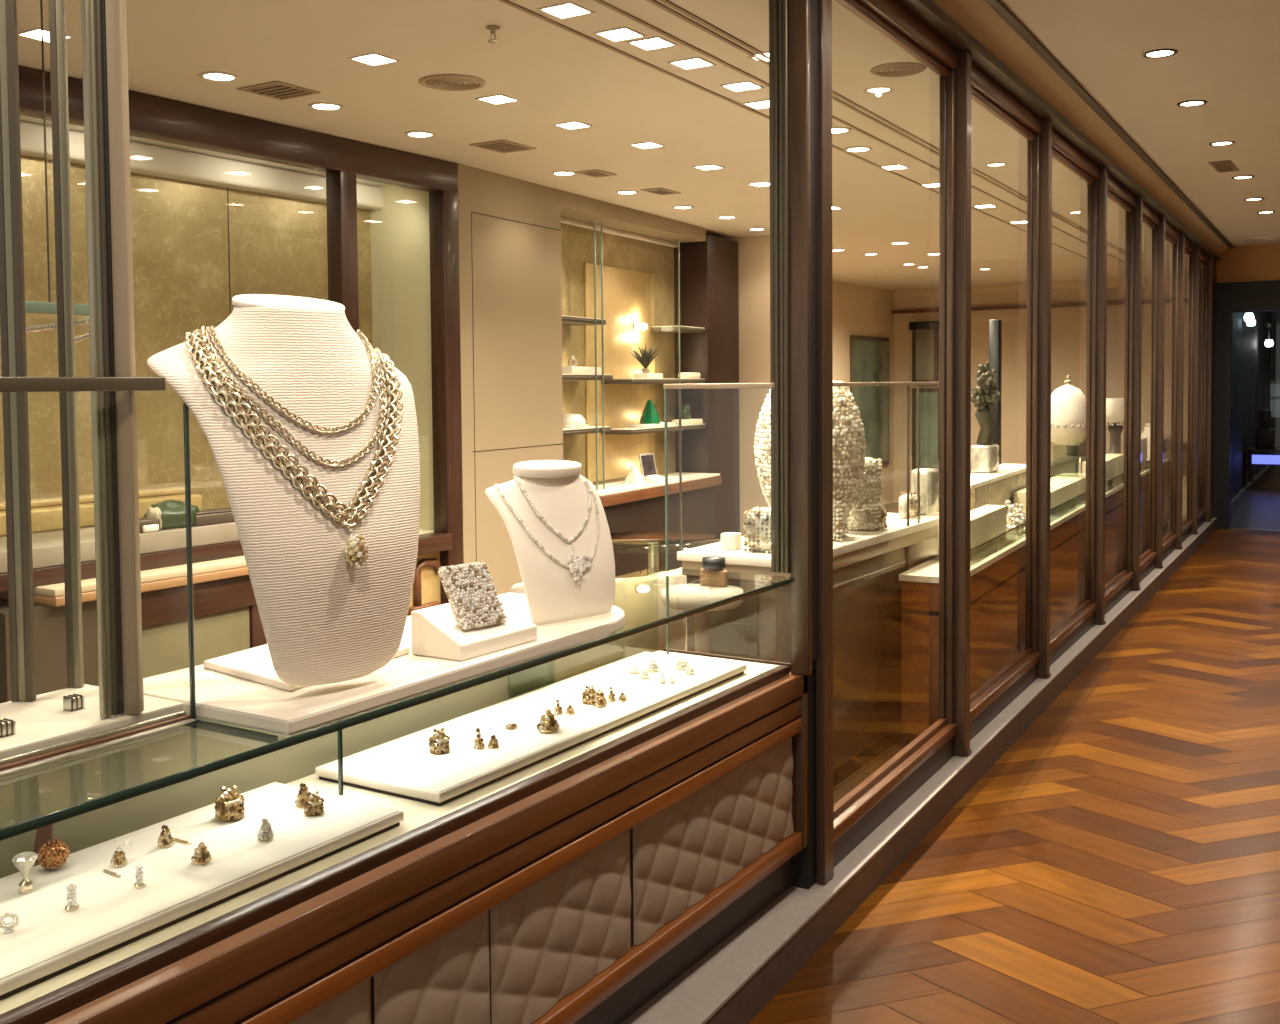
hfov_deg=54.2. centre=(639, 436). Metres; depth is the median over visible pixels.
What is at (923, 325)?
wall box
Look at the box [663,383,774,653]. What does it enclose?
glass wall
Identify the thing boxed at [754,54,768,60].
diffuser
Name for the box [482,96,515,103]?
diffuser
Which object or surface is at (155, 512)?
stone
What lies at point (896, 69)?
ceiling speaker
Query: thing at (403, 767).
tray
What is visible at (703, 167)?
diffuser
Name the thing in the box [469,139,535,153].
ceiling vent
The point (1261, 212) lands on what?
recessed light
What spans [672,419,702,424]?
slab
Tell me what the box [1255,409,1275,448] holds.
display stand
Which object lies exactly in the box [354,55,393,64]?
diffuser
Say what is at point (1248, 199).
recessed light
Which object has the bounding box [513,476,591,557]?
necklace
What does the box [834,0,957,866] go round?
window
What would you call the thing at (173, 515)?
stone
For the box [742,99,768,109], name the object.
recessed light
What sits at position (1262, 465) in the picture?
kiosk
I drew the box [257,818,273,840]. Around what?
ring
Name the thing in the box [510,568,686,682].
display counter
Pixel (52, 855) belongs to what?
ball
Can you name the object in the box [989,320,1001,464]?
column
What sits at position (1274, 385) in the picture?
shop window
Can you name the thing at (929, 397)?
framed panel
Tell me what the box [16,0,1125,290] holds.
ceiling
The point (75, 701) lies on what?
metal clip
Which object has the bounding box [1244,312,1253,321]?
hanging lamp
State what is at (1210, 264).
trim
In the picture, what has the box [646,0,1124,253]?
trim
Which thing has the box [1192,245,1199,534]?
trim
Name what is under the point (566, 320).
wall shelf
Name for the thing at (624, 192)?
recessed light
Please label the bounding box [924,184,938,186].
diffuser
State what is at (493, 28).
sprinkler
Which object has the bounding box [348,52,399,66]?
recessed light
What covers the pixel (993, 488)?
stone plinth
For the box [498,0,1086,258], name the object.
trim
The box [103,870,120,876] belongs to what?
pin
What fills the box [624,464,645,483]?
folded card
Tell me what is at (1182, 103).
diffuser
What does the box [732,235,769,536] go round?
wall partition
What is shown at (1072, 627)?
window
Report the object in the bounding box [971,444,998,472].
carved block
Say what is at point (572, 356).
ring
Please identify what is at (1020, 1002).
floor
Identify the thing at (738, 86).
diffuser
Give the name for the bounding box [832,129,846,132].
diffuser
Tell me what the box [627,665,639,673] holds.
ring
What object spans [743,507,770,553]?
box
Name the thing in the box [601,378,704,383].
wall shelf
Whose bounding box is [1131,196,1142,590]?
trim
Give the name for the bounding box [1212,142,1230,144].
diffuser
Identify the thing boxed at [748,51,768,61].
recessed light
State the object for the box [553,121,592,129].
recessed light
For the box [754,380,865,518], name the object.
decorative sculpture
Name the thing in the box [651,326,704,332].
wall shelf
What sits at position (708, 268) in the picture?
pillar
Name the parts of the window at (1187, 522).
pane, rail, rail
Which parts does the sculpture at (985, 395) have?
crown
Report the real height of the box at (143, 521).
0.050 m
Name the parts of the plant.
pot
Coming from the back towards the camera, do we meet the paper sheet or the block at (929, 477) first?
the paper sheet
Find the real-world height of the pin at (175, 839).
0.005 m
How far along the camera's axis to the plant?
8.60 m
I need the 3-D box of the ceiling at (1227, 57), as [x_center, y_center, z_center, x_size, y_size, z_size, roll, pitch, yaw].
[3.549,-1.606,5.072,3.330,0.070,15.450,1,3,30]
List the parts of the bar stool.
seat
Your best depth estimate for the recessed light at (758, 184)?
7.21 m
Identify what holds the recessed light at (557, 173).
in the ceiling at (557, 75)
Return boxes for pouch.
[678,372,700,378]
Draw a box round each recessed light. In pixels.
[17,27,74,42]
[199,71,238,81]
[308,102,342,110]
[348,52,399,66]
[404,131,434,137]
[475,94,519,104]
[537,1,594,19]
[551,171,576,175]
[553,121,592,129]
[593,26,646,42]
[615,190,638,194]
[626,36,677,50]
[629,141,664,148]
[668,57,715,69]
[672,205,693,208]
[693,164,724,170]
[717,216,736,218]
[720,80,763,91]
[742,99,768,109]
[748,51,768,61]
[748,182,769,186]
[748,228,765,230]
[832,127,851,133]
[844,146,871,152]
[881,164,909,169]
[891,242,909,244]
[922,183,938,187]
[973,204,997,208]
[1009,220,1026,223]
[1142,49,1177,57]
[1177,100,1206,106]
[1209,141,1234,145]
[1232,175,1253,178]
[1244,198,1263,200]
[1257,211,1275,213]
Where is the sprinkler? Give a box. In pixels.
[486,25,499,42]
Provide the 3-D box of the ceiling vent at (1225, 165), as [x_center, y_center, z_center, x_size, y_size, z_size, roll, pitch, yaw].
[3.635,-1.681,7.792,0.120,0.006,0.440,1,3,32]
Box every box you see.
[139,517,159,532]
[562,367,600,373]
[646,475,660,482]
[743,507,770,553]
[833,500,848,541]
[880,504,887,528]
[900,491,920,518]
[909,321,938,329]
[1082,454,1123,480]
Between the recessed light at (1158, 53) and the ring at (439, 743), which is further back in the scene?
the recessed light at (1158, 53)
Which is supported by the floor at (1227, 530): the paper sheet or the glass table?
the glass table
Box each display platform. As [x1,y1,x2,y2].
[0,684,182,758]
[143,592,624,735]
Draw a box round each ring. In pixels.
[0,912,19,933]
[12,852,37,893]
[64,884,78,911]
[110,847,126,866]
[134,864,145,888]
[157,825,173,847]
[191,842,211,864]
[214,785,244,821]
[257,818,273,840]
[295,783,308,807]
[304,791,323,815]
[428,728,449,753]
[506,722,517,729]
[536,708,559,732]
[568,355,576,366]
[582,685,597,704]
[593,689,606,706]
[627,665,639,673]
[639,669,650,678]
[647,658,658,671]
[676,658,689,669]
[685,666,694,674]
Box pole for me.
[48,0,83,687]
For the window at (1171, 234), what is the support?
in the wall at (978, 18)
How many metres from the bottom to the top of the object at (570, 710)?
0.032 m
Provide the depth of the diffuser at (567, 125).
5.53 m
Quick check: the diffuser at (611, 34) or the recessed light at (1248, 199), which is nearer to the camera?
the diffuser at (611, 34)
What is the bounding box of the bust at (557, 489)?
[485,460,614,625]
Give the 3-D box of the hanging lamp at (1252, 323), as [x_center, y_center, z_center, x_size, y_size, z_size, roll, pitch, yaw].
[8.107,-2.159,16.595,0.120,1.395,0.120,1,3,32]
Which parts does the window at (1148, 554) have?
pane, rail, rail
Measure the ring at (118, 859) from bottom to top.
0.028 m
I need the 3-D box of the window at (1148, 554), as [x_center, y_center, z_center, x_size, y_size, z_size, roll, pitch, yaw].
[3.518,-0.298,8.749,0.063,2.586,1.041,1,3,30]
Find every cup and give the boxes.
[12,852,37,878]
[899,496,906,518]
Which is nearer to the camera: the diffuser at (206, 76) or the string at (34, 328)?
the string at (34, 328)
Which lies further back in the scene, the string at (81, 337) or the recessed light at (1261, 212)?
the recessed light at (1261, 212)
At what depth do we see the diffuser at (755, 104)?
5.15 m
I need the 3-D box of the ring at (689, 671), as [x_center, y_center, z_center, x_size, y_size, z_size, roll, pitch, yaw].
[0.126,0.588,3.156,0.026,0.020,0.025,1,3,32]
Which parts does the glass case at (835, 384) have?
rail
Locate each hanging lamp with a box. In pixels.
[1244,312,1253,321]
[1246,312,1255,325]
[1262,311,1271,330]
[1265,311,1272,346]
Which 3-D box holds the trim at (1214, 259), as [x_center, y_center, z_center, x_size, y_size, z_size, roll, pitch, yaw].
[5.665,-0.471,12.469,0.085,2.586,0.415,1,3,30]
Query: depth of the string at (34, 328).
3.49 m
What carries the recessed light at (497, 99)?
in the ceiling at (557, 75)
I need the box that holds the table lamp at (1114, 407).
[1106,398,1123,453]
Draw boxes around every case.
[0,65,463,702]
[0,571,807,1023]
[194,507,234,526]
[679,382,938,550]
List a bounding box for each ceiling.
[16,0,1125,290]
[1001,0,1279,245]
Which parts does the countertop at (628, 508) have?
rail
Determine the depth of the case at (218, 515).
5.17 m
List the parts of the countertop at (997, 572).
glass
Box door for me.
[1214,280,1279,528]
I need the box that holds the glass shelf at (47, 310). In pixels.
[25,0,88,319]
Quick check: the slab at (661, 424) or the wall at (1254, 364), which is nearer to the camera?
the slab at (661, 424)
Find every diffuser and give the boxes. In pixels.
[21,30,67,40]
[204,74,233,79]
[313,104,338,108]
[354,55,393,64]
[409,133,430,136]
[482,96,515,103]
[543,4,588,17]
[555,172,572,174]
[558,122,586,128]
[600,29,639,40]
[632,38,671,48]
[634,143,659,147]
[674,59,710,68]
[697,165,719,169]
[725,82,759,90]
[747,101,768,107]
[751,183,769,185]
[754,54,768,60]
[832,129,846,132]
[848,148,867,150]
[883,165,905,169]
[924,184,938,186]
[976,205,994,207]
[1147,51,1172,56]
[1181,102,1202,105]
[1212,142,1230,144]
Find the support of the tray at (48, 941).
on the display case at (576, 885)
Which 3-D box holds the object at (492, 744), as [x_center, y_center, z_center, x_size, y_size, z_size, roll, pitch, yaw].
[-0.310,0.608,2.525,0.052,0.042,0.025,-1,2,-7]
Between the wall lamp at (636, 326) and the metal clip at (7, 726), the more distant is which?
the wall lamp at (636, 326)
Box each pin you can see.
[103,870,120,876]
[173,838,191,843]
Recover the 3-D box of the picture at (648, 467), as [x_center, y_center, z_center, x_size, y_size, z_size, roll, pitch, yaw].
[0.060,0.199,8.650,0.031,0.141,0.144,1,3,35]
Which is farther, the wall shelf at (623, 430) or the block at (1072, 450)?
the block at (1072, 450)
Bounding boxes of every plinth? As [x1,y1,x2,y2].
[936,464,1025,514]
[938,505,1006,559]
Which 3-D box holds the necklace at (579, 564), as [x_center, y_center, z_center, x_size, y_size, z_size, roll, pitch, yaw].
[-0.175,0.209,2.626,0.245,0.229,0.096,-2,3,-33]
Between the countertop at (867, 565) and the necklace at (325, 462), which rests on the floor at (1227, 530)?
the countertop at (867, 565)
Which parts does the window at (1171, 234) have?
pane, rail, rail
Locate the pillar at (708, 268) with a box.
[674,234,739,542]
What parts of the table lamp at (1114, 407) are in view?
lamp shade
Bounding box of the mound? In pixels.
[1005,500,1025,534]
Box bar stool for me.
[661,556,742,652]
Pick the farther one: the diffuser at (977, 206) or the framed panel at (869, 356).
the framed panel at (869, 356)
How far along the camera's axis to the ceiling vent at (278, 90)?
4.83 m
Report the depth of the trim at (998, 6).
5.79 m
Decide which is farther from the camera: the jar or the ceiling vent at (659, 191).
the jar
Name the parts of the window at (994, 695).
rail, rail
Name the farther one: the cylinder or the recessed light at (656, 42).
the cylinder
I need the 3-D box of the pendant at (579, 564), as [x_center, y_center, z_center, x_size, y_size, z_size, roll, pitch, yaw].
[-0.123,0.285,2.620,0.065,0.076,0.021,-3,3,-44]
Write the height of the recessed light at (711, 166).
0.004 m
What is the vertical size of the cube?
0.210 m
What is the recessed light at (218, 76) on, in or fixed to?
in the ceiling at (557, 75)
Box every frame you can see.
[0,0,195,775]
[638,453,656,478]
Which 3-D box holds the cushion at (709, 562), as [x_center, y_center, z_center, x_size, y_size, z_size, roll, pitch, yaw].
[0.256,0.436,4.334,0.084,0.044,0.083,1,3,32]
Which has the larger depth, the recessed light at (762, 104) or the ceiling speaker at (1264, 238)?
the ceiling speaker at (1264, 238)
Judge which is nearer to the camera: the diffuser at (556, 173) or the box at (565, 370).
the diffuser at (556, 173)
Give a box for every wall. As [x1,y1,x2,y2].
[455,162,705,594]
[561,217,677,484]
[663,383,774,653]
[832,280,893,504]
[892,279,1141,501]
[932,0,1228,254]
[1217,244,1279,282]
[1231,311,1279,499]
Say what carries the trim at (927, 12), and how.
attached to the wall at (978, 18)
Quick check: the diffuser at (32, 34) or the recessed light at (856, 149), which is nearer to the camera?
the diffuser at (32, 34)
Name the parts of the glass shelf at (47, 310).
shelf glass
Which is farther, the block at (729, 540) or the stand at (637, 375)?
the stand at (637, 375)
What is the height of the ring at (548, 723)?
0.047 m
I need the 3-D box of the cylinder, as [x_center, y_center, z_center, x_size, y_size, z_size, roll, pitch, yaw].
[0.915,0.234,5.128,0.157,0.297,0.156,1,3,32]
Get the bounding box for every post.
[0,0,35,701]
[769,0,833,889]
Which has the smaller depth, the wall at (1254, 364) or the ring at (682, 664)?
the ring at (682, 664)
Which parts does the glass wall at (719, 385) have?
rail, pane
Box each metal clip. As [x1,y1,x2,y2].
[0,718,15,736]
[63,693,84,710]
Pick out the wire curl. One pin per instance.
(128, 840)
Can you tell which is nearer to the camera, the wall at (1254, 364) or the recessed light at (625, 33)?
the recessed light at (625, 33)
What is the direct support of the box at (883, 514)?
on the countertop at (867, 565)
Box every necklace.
[185,326,402,567]
[204,332,387,467]
[206,326,379,434]
[494,484,599,591]
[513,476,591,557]
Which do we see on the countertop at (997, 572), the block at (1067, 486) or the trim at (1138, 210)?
the block at (1067, 486)
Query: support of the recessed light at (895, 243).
in the ceiling at (557, 75)
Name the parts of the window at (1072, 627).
rail, rail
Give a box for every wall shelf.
[562,315,605,325]
[562,374,612,379]
[563,426,610,435]
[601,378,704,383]
[601,424,705,434]
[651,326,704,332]
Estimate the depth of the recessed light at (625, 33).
4.10 m
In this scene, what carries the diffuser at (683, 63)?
attached to the recessed light at (695, 62)
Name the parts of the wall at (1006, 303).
picture rail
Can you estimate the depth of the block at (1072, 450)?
10.15 m
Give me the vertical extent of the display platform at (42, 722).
0.040 m
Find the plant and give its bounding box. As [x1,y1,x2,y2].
[630,344,657,372]
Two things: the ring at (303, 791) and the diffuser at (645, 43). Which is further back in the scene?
the diffuser at (645, 43)
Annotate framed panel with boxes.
[850,335,888,464]
[912,329,938,381]
[912,388,938,470]
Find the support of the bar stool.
on the floor at (1227, 530)
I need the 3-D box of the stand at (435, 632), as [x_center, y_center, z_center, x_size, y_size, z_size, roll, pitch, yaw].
[-0.307,0.354,2.341,0.124,0.080,0.219,1,3,32]
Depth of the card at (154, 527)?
4.89 m
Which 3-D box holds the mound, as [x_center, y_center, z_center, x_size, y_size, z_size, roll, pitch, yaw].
[1.923,0.409,6.457,0.210,0.175,0.550,1,3,32]
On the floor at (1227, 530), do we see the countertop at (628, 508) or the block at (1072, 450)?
the countertop at (628, 508)
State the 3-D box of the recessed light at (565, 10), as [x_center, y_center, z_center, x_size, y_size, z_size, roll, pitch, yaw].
[-0.227,-1.306,3.837,0.128,0.004,0.128,1,3,32]
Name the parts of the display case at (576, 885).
tufted panel, tufted panel, rail, orange rail, tufted panel, rail, tufted panel, panel, post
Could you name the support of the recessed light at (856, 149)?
in the ceiling at (557, 75)
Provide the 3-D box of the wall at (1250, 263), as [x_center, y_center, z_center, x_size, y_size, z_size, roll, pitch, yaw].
[7.287,-0.468,11.864,3.570,2.830,0.150,1,3,30]
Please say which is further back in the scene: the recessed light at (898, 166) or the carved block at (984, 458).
the carved block at (984, 458)
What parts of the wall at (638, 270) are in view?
niche panel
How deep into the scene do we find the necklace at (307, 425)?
1.99 m
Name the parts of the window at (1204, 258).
pane, rail, rail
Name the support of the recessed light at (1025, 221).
in the ceiling at (557, 75)
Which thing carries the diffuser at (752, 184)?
attached to the recessed light at (758, 184)
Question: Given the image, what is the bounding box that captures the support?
[33,824,52,861]
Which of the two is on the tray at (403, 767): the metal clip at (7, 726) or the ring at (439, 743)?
the ring at (439, 743)
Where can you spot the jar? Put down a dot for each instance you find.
(685, 408)
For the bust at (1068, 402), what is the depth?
8.34 m
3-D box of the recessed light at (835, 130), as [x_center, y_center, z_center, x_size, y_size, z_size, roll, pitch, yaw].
[0.891,-1.391,5.691,0.140,0.006,0.140,1,3,32]
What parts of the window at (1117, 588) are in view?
rail, rail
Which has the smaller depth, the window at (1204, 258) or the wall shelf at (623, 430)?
the wall shelf at (623, 430)
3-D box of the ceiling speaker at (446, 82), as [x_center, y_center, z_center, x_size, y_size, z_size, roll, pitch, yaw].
[-0.711,-1.336,4.732,0.250,0.009,0.250,1,3,32]
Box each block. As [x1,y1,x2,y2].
[721,532,740,549]
[911,468,938,515]
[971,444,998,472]
[1013,473,1085,514]
[1066,438,1085,455]
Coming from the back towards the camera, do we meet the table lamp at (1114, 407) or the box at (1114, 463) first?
the table lamp at (1114, 407)
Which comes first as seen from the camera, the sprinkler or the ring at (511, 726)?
the ring at (511, 726)
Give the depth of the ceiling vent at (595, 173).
6.78 m
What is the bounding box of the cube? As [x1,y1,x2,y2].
[1059,444,1080,476]
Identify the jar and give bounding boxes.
[681,404,690,418]
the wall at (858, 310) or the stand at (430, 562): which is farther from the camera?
the wall at (858, 310)
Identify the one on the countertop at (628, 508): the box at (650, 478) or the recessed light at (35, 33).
the box at (650, 478)
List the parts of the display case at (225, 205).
dark panel, panel, olive door, panel, panel, sill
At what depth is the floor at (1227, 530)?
5.09 m
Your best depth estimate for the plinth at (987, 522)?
5.84 m
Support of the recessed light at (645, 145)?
in the ceiling at (557, 75)
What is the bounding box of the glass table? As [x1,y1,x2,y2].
[610,534,720,574]
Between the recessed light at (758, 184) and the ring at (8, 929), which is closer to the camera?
the ring at (8, 929)
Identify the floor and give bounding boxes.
[685,483,1279,1023]
[749,529,1279,1023]
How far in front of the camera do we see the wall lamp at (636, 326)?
8.73 m
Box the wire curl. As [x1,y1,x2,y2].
[114,840,131,849]
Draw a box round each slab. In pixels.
[629,422,675,427]
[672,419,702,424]
[1051,456,1085,477]
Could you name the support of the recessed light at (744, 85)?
in the ceiling at (557, 75)
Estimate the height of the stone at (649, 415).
0.165 m
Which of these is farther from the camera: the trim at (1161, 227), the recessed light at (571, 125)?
the trim at (1161, 227)
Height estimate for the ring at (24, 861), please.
0.053 m
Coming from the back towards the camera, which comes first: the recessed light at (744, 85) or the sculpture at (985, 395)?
the sculpture at (985, 395)
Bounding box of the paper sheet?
[662,476,690,479]
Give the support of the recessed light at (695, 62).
in the ceiling at (557, 75)
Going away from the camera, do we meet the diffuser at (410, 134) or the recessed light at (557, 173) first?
the diffuser at (410, 134)
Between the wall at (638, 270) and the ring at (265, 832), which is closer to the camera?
the ring at (265, 832)
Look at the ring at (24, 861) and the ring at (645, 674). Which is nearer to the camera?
the ring at (24, 861)
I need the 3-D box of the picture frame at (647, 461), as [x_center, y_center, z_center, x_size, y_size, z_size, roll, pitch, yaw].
[0.055,0.200,8.654,0.047,0.170,0.170,1,3,35]
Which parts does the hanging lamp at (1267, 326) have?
lamp shade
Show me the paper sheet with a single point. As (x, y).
(670, 477)
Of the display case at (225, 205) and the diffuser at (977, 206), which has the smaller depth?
the display case at (225, 205)
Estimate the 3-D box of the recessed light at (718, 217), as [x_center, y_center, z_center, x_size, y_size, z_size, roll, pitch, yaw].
[0.599,-1.509,8.620,0.140,0.006,0.140,1,3,32]
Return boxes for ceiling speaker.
[418,74,484,90]
[870,62,925,76]
[1249,236,1279,240]
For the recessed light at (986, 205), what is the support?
in the ceiling at (557, 75)
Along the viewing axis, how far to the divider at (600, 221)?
7.86 m
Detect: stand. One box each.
[408,558,440,615]
[411,597,536,660]
[635,373,662,377]
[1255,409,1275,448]
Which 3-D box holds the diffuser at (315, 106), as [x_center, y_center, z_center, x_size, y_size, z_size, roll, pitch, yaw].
[-1.283,-1.350,5.117,0.104,0.002,0.104,1,3,32]
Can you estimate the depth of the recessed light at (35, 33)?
4.05 m
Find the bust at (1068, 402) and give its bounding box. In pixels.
[1051,375,1085,444]
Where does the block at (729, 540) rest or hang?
on the countertop at (867, 565)
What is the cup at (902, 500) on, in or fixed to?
on the countertop at (867, 565)
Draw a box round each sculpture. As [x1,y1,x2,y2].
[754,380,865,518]
[971,362,1000,444]
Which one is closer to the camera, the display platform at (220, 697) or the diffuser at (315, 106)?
the display platform at (220, 697)
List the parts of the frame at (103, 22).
eye level rail, window pane, sliding rail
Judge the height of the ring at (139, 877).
0.033 m
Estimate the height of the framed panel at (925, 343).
0.753 m
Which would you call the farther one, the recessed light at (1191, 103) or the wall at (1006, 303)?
the wall at (1006, 303)
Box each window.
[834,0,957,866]
[970,63,1041,740]
[1050,129,1098,665]
[1105,174,1135,614]
[1140,203,1158,581]
[1162,221,1178,561]
[1182,237,1195,542]
[1198,250,1208,527]
[1270,381,1279,416]
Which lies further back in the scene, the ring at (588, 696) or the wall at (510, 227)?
the wall at (510, 227)
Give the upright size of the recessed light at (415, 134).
0.006 m
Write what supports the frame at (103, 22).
on the display platform at (42, 722)
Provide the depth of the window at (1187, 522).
11.10 m
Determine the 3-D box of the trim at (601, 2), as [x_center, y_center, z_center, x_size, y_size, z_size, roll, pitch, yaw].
[1.304,-1.417,6.225,0.015,0.007,13.800,1,3,30]
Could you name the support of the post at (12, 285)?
on the display platform at (42, 722)
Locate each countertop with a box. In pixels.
[594,472,721,577]
[677,513,938,785]
[899,472,1123,747]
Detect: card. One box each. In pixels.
[143,524,158,532]
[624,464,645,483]
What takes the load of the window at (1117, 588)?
in the wall at (978, 18)
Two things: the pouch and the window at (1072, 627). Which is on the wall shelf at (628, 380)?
the pouch
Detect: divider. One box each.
[593,220,597,490]
[600,221,604,489]
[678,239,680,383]
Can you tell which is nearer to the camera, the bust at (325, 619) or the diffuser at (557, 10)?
the bust at (325, 619)
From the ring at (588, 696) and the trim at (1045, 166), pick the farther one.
the trim at (1045, 166)
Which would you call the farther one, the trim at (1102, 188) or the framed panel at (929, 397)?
the framed panel at (929, 397)
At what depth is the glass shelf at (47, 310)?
3.61 m
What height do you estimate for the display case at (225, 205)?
2.648 m
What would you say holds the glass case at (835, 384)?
on the countertop at (867, 565)
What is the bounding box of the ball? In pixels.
[38,839,69,869]
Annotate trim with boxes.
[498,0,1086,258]
[593,0,1124,262]
[621,518,1216,1023]
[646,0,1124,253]
[896,0,1220,259]
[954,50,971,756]
[985,0,1232,247]
[1037,119,1051,678]
[1095,167,1107,624]
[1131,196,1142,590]
[1155,216,1164,568]
[1175,232,1184,549]
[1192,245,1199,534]
[1205,256,1212,521]
[1211,258,1216,519]
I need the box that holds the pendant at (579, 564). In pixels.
[568,555,591,591]
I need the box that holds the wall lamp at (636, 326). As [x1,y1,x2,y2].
[633,322,647,330]
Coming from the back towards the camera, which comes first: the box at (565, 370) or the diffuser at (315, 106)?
the box at (565, 370)
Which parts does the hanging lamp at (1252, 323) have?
lamp shade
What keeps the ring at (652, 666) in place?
on the tray at (403, 767)
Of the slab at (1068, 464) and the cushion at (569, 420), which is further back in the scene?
the slab at (1068, 464)
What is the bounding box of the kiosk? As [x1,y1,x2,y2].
[1245,447,1279,489]
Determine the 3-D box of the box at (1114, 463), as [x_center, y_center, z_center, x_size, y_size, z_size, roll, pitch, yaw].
[3.479,0.258,9.382,0.140,0.200,1.138,1,3,28]
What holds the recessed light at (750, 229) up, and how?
in the ceiling at (557, 75)
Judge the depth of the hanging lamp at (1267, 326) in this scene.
17.83 m
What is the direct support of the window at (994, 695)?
in the wall at (978, 18)
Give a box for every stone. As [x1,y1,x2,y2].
[144,499,199,529]
[145,506,161,529]
[639,400,659,423]
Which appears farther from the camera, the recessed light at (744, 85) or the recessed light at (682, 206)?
the recessed light at (682, 206)
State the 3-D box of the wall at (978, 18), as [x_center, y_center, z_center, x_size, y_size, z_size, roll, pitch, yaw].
[1.982,-1.580,5.915,0.255,0.165,15.350,1,3,30]
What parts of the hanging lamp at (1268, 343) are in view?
lamp shade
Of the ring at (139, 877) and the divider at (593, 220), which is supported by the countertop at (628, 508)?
the divider at (593, 220)
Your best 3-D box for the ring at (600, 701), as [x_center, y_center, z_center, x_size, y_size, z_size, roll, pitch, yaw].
[-0.090,0.593,2.849,0.032,0.039,0.030,1,3,32]
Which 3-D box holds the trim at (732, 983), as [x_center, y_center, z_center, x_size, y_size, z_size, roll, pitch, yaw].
[1.989,1.172,6.194,0.240,0.113,15.020,1,3,30]
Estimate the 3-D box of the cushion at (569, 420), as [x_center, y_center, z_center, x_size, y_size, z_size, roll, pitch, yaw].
[-0.428,-0.098,7.742,0.180,0.088,0.190,1,3,32]
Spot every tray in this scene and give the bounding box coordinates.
[0,782,403,999]
[315,652,745,805]
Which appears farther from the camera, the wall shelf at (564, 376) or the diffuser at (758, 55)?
the wall shelf at (564, 376)
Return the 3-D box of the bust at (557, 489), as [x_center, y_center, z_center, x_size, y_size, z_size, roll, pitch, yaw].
[-0.190,0.217,2.668,0.288,0.329,0.172,-3,3,-44]
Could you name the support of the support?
on the tray at (48, 941)
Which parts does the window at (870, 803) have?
rail, rail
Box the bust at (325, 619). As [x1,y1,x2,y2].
[147,294,419,690]
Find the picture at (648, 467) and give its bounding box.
[641,455,655,475]
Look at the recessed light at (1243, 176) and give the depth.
8.21 m
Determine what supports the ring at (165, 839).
on the tray at (48, 941)
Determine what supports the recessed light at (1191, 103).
in the ceiling at (1227, 57)
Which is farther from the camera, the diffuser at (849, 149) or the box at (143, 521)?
the diffuser at (849, 149)
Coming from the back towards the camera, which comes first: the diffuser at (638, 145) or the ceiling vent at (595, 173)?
the ceiling vent at (595, 173)
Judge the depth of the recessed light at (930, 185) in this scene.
7.30 m
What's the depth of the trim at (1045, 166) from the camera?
5.80 m
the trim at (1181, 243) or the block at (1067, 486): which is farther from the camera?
the trim at (1181, 243)
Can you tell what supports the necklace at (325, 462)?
on the bust at (325, 619)
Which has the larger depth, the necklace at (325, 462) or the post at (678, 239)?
the post at (678, 239)
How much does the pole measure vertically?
1.638 m
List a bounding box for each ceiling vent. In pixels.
[237,81,320,99]
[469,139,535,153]
[575,169,616,177]
[640,187,680,195]
[1208,160,1238,172]
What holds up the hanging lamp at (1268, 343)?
hanging from the ceiling
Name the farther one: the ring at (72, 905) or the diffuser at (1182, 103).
the diffuser at (1182, 103)
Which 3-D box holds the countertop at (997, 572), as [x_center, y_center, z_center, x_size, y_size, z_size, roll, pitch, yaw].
[3.150,0.696,9.052,0.520,0.804,9.000,1,3,28]
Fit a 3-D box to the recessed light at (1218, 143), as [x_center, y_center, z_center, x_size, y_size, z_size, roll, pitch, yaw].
[3.270,-1.647,7.035,0.136,0.006,0.136,1,3,32]
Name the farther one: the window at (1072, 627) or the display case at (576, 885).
the window at (1072, 627)
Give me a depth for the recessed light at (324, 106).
5.11 m
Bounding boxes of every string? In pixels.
[0,317,88,336]
[57,333,89,342]
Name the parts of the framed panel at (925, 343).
panel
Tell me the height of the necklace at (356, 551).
0.387 m
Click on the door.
(1253, 296)
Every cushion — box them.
[563,414,588,427]
[702,556,725,569]
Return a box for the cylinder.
[845,457,882,530]
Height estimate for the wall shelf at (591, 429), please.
0.036 m

